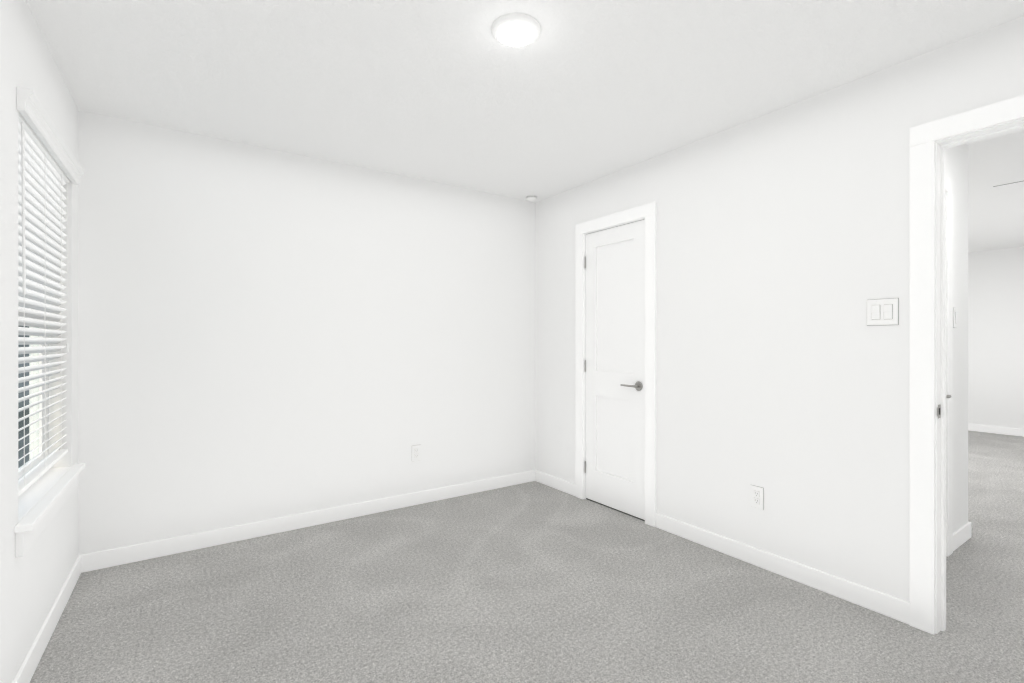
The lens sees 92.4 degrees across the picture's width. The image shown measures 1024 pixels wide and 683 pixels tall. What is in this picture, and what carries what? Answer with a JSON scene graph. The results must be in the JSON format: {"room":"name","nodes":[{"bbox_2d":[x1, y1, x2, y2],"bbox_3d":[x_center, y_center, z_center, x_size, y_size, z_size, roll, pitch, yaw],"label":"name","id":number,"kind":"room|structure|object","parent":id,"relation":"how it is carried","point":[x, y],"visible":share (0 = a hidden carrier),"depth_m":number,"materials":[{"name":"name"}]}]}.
{"room":"empty bedroom","nodes":[
{"label":"empty bedroom","id":0,"kind":"room"},
{"bbox_2d":[0,0,77,682],"bbox_3d":[-1.324,0.000,0.984,0.150,2.440,3.740,0,0,-33],"label":"wall","id":1,"kind":"structure","parent":0,"point":[33,579],"depth_m":1.73,"materials":[{"name":"white paint"}]},
{"bbox_2d":[18,308,47,478],"bbox_3d":[-2.039,-0.109,1.998,0.057,1.458,0.906,0,0,-33],"label":"window","id":2,"kind":"structure","parent":1,"relation":"in","point":[37,442],"depth_m":2.33,"materials":[{"name":"white plastic"}]},
{"bbox_2d":[12,556,80,682],"bbox_3d":[-1.252,1.173,1.024,0.013,0.094,3.727,0,0,-33],"label":"baseboard","id":3,"kind":"structure","parent":1,"relation":"attached to","point":[26,671],"depth_m":1.98,"materials":[{"name":"white wood"}]},
{"bbox_2d":[14,463,84,556],"bbox_3d":[-1.959,0.673,2.051,0.131,0.107,1.010,0,0,-33],"label":"window sill","id":4,"kind":"structure","parent":1,"relation":"in","point":[35,512],"depth_m":1.95,"materials":[{"name":"white wood"}]},
{"bbox_2d":[16,86,83,496],"bbox_3d":[-1.950,-0.158,2.056,0.105,1.411,0.962,0,0,-33],"label":"window blind","id":5,"kind":"object","parent":1,"relation":"attached to","point":[49,166],"visible":0.83,"depth_m":2.02,"materials":[{"name":"white plastic"}]},
{"bbox_2d":[78,110,534,554],"bbox_3d":[-1.088,0.000,3.491,3.300,2.440,0.120,0,0,-35],"label":"wall","id":6,"kind":"structure","parent":0,"point":[265,334],"depth_m":3.14,"materials":[{"name":"white paint"}]},
{"bbox_2d":[78,470,533,572],"bbox_3d":[-1.037,1.173,3.443,3.030,0.094,0.016,0,0,-35],"label":"baseboard","id":7,"kind":"structure","parent":6,"relation":"attached to","point":[92,561],"depth_m":3.13,"materials":[{"name":"white wood"}]},
{"bbox_2d":[412,445,420,461],"bbox_3d":[-0.714,0.835,3.671,0.074,0.119,0.008,0,0,-35],"label":"outlet","id":8,"kind":"object","parent":6,"relation":"attached to","point":[416,452],"visible":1,"depth_m":3.67,"materials":[{"name":"white plastic"}]},
{"bbox_2d":[26,0,1023,252],"bbox_3d":[2.096,-1.260,4.311,9.870,0.080,5.530,0,0,-35],"label":"ceiling","id":9,"kind":"structure","parent":0,"point":[456,94],"depth_m":2.23,"materials":[{"name":"white paint"}]},
{"bbox_2d":[491,13,540,46],"bbox_3d":[0.016,-1.205,1.920,0.194,0.030,0.194,0,0,-35],"label":"recessed light","id":10,"kind":"object","parent":9,"relation":"in","point":[516,30],"visible":0.98,"depth_m":1.89,"materials":[{"name":"white plastic"}]},
{"bbox_2d":[526,195,536,200],"bbox_3d":[0.164,-1.202,4.125,0.088,0.035,0.088,0,0,-35],"label":"smoke detector","id":11,"kind":"object","parent":9,"relation":"attached to","point":[531,197],"visible":1,"depth_m":4.10,"materials":[{"name":"white plastic"}]},
{"bbox_2d":[993,181,1023,200],"bbox_3d":[4.277,-1.218,3.749,0.680,0.003,0.745,0,0,-35],"label":"ceiling hatch","id":12,"kind":"object","parent":9,"relation":"attached to","point":[1014,191],"visible":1,"depth_m":3.94,"materials":[{"name":"white paint"}]},
{"bbox_2d":[29,430,1023,682],"bbox_3d":[2.096,1.250,4.311,9.870,0.060,5.530,0,0,-35],"label":"floor","id":13,"kind":"structure","parent":0,"point":[533,582],"depth_m":2.23,"materials":[{"name":"grey carpet"}]},
{"bbox_2d":[535,16,1023,601],"bbox_3d":[1.312,0.000,2.815,0.120,2.440,3.720,0,0,-35],"label":"wall","id":14,"kind":"structure","parent":0,"point":[783,256],"depth_m":2.54,"materials":[{"name":"white paint"}]},
{"bbox_2d":[534,470,575,495],"bbox_3d":[0.363,1.173,4.073,0.013,0.094,0.512,0,0,-35],"label":"baseboard","id":15,"kind":"structure","parent":14,"relation":"attached to","point":[557,483],"depth_m":4.06,"materials":[{"name":"white wood"}]},
{"bbox_2d":[576,202,655,526],"bbox_3d":[0.762,0.151,3.569,0.168,2.138,0.771,0,0,-35],"label":"door","id":16,"kind":"structure","parent":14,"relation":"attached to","point":[585,348],"depth_m":3.53,"materials":[{"name":"white wood"}]},
{"bbox_2d":[750,485,763,509],"bbox_3d":[1.333,0.848,2.672,0.008,0.119,0.074,0,0,-35],"label":"outlet","id":17,"kind":"object","parent":14,"relation":"attached to","point":[756,496],"visible":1,"depth_m":2.67,"materials":[{"name":"white plastic"}]},
{"bbox_2d":[655,513,909,624],"bbox_3d":[1.332,1.173,2.671,0.013,0.094,1.354,0,0,-35],"label":"baseboard","id":18,"kind":"structure","parent":14,"relation":"attached to","point":[898,609],"depth_m":2.50,"materials":[{"name":"white wood"}]},
{"bbox_2d":[867,298,898,325],"bbox_3d":[1.658,-0.132,2.199,0.010,0.119,0.120,0,0,-35],"label":"light switch","id":19,"kind":"object","parent":14,"relation":"attached to","point":[882,311],"visible":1,"depth_m":2.19,"materials":[{"name":"white plastic"}]},
{"bbox_2d":[910,95,1023,634],"bbox_3d":[2.043,0.151,1.758,0.156,2.138,0.956,0,0,-35],"label":"door frame","id":20,"kind":"structure","parent":14,"relation":"attached to","point":[924,137],"depth_m":2.06,"materials":[{"name":"white wood"}]},
{"bbox_2d":[937,404,940,418],"bbox_3d":[1.787,0.293,2.054,0.042,0.058,0.003,0,0,-35],"label":"strike plate","id":21,"kind":"object","parent":20,"relation":"attached to","point":[939,411],"visible":1,"depth_m":2.05,"materials":[{"name":"grey metal"}]},
{"bbox_2d":[946,144,967,532],"bbox_3d":[2.259,0.000,2.728,1.340,2.440,0.120,0,0,-35],"label":"wall","id":22,"kind":"structure","parent":0,"point":[957,165],"depth_m":2.97,"materials":[{"name":"white paint"}]},
{"bbox_2d":[946,176,952,555],"bbox_3d":[2.149,0.143,2.569,0.939,2.153,0.018,0,0,-35],"label":"door frame","id":23,"kind":"structure","parent":22,"relation":"attached to","point":[949,366],"depth_m":2.79,"materials":[{"name":"white wood"}]},
{"bbox_2d":[953,308,957,327],"bbox_3d":[2.626,-0.140,2.902,0.074,0.119,0.010,0,0,-35],"label":"light switch","id":24,"kind":"object","parent":22,"relation":"attached to","point":[955,317],"visible":1,"depth_m":2.89,"materials":[{"name":"white plastic"}]},
{"bbox_2d":[953,522,970,550],"bbox_3d":[2.682,1.173,2.942,0.362,0.094,0.016,0,0,-35],"label":"baseboard","id":25,"kind":"structure","parent":22,"relation":"attached to","point":[961,535],"depth_m":2.94,"materials":[{"name":"white wood"}]},
{"bbox_2d":[968,247,1023,428],"bbox_3d":[6.072,0.000,7.132,0.120,2.440,5.410,0,0,-35],"label":"wall","id":26,"kind":"structure","parent":0,"point":[995,337],"depth_m":6.51,"materials":[{"name":"white paint"}]},
{"bbox_2d":[968,424,1023,436],"bbox_3d":[6.041,1.173,7.056,0.016,0.094,5.260,0,0,-35],"label":"baseboard","id":27,"kind":"structure","parent":26,"relation":"attached to","point":[971,427],"depth_m":6.50,"materials":[{"name":"white wood"}]},
{"label":"outside","id":28,"kind":"structure","parent":0,"visible":0},
{"bbox_2d":[18,326,28,467],"bbox_3d":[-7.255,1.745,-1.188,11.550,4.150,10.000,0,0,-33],"label":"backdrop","id":29,"kind":"structure","parent":28,"point":[20,434],"depth_m":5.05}
]}

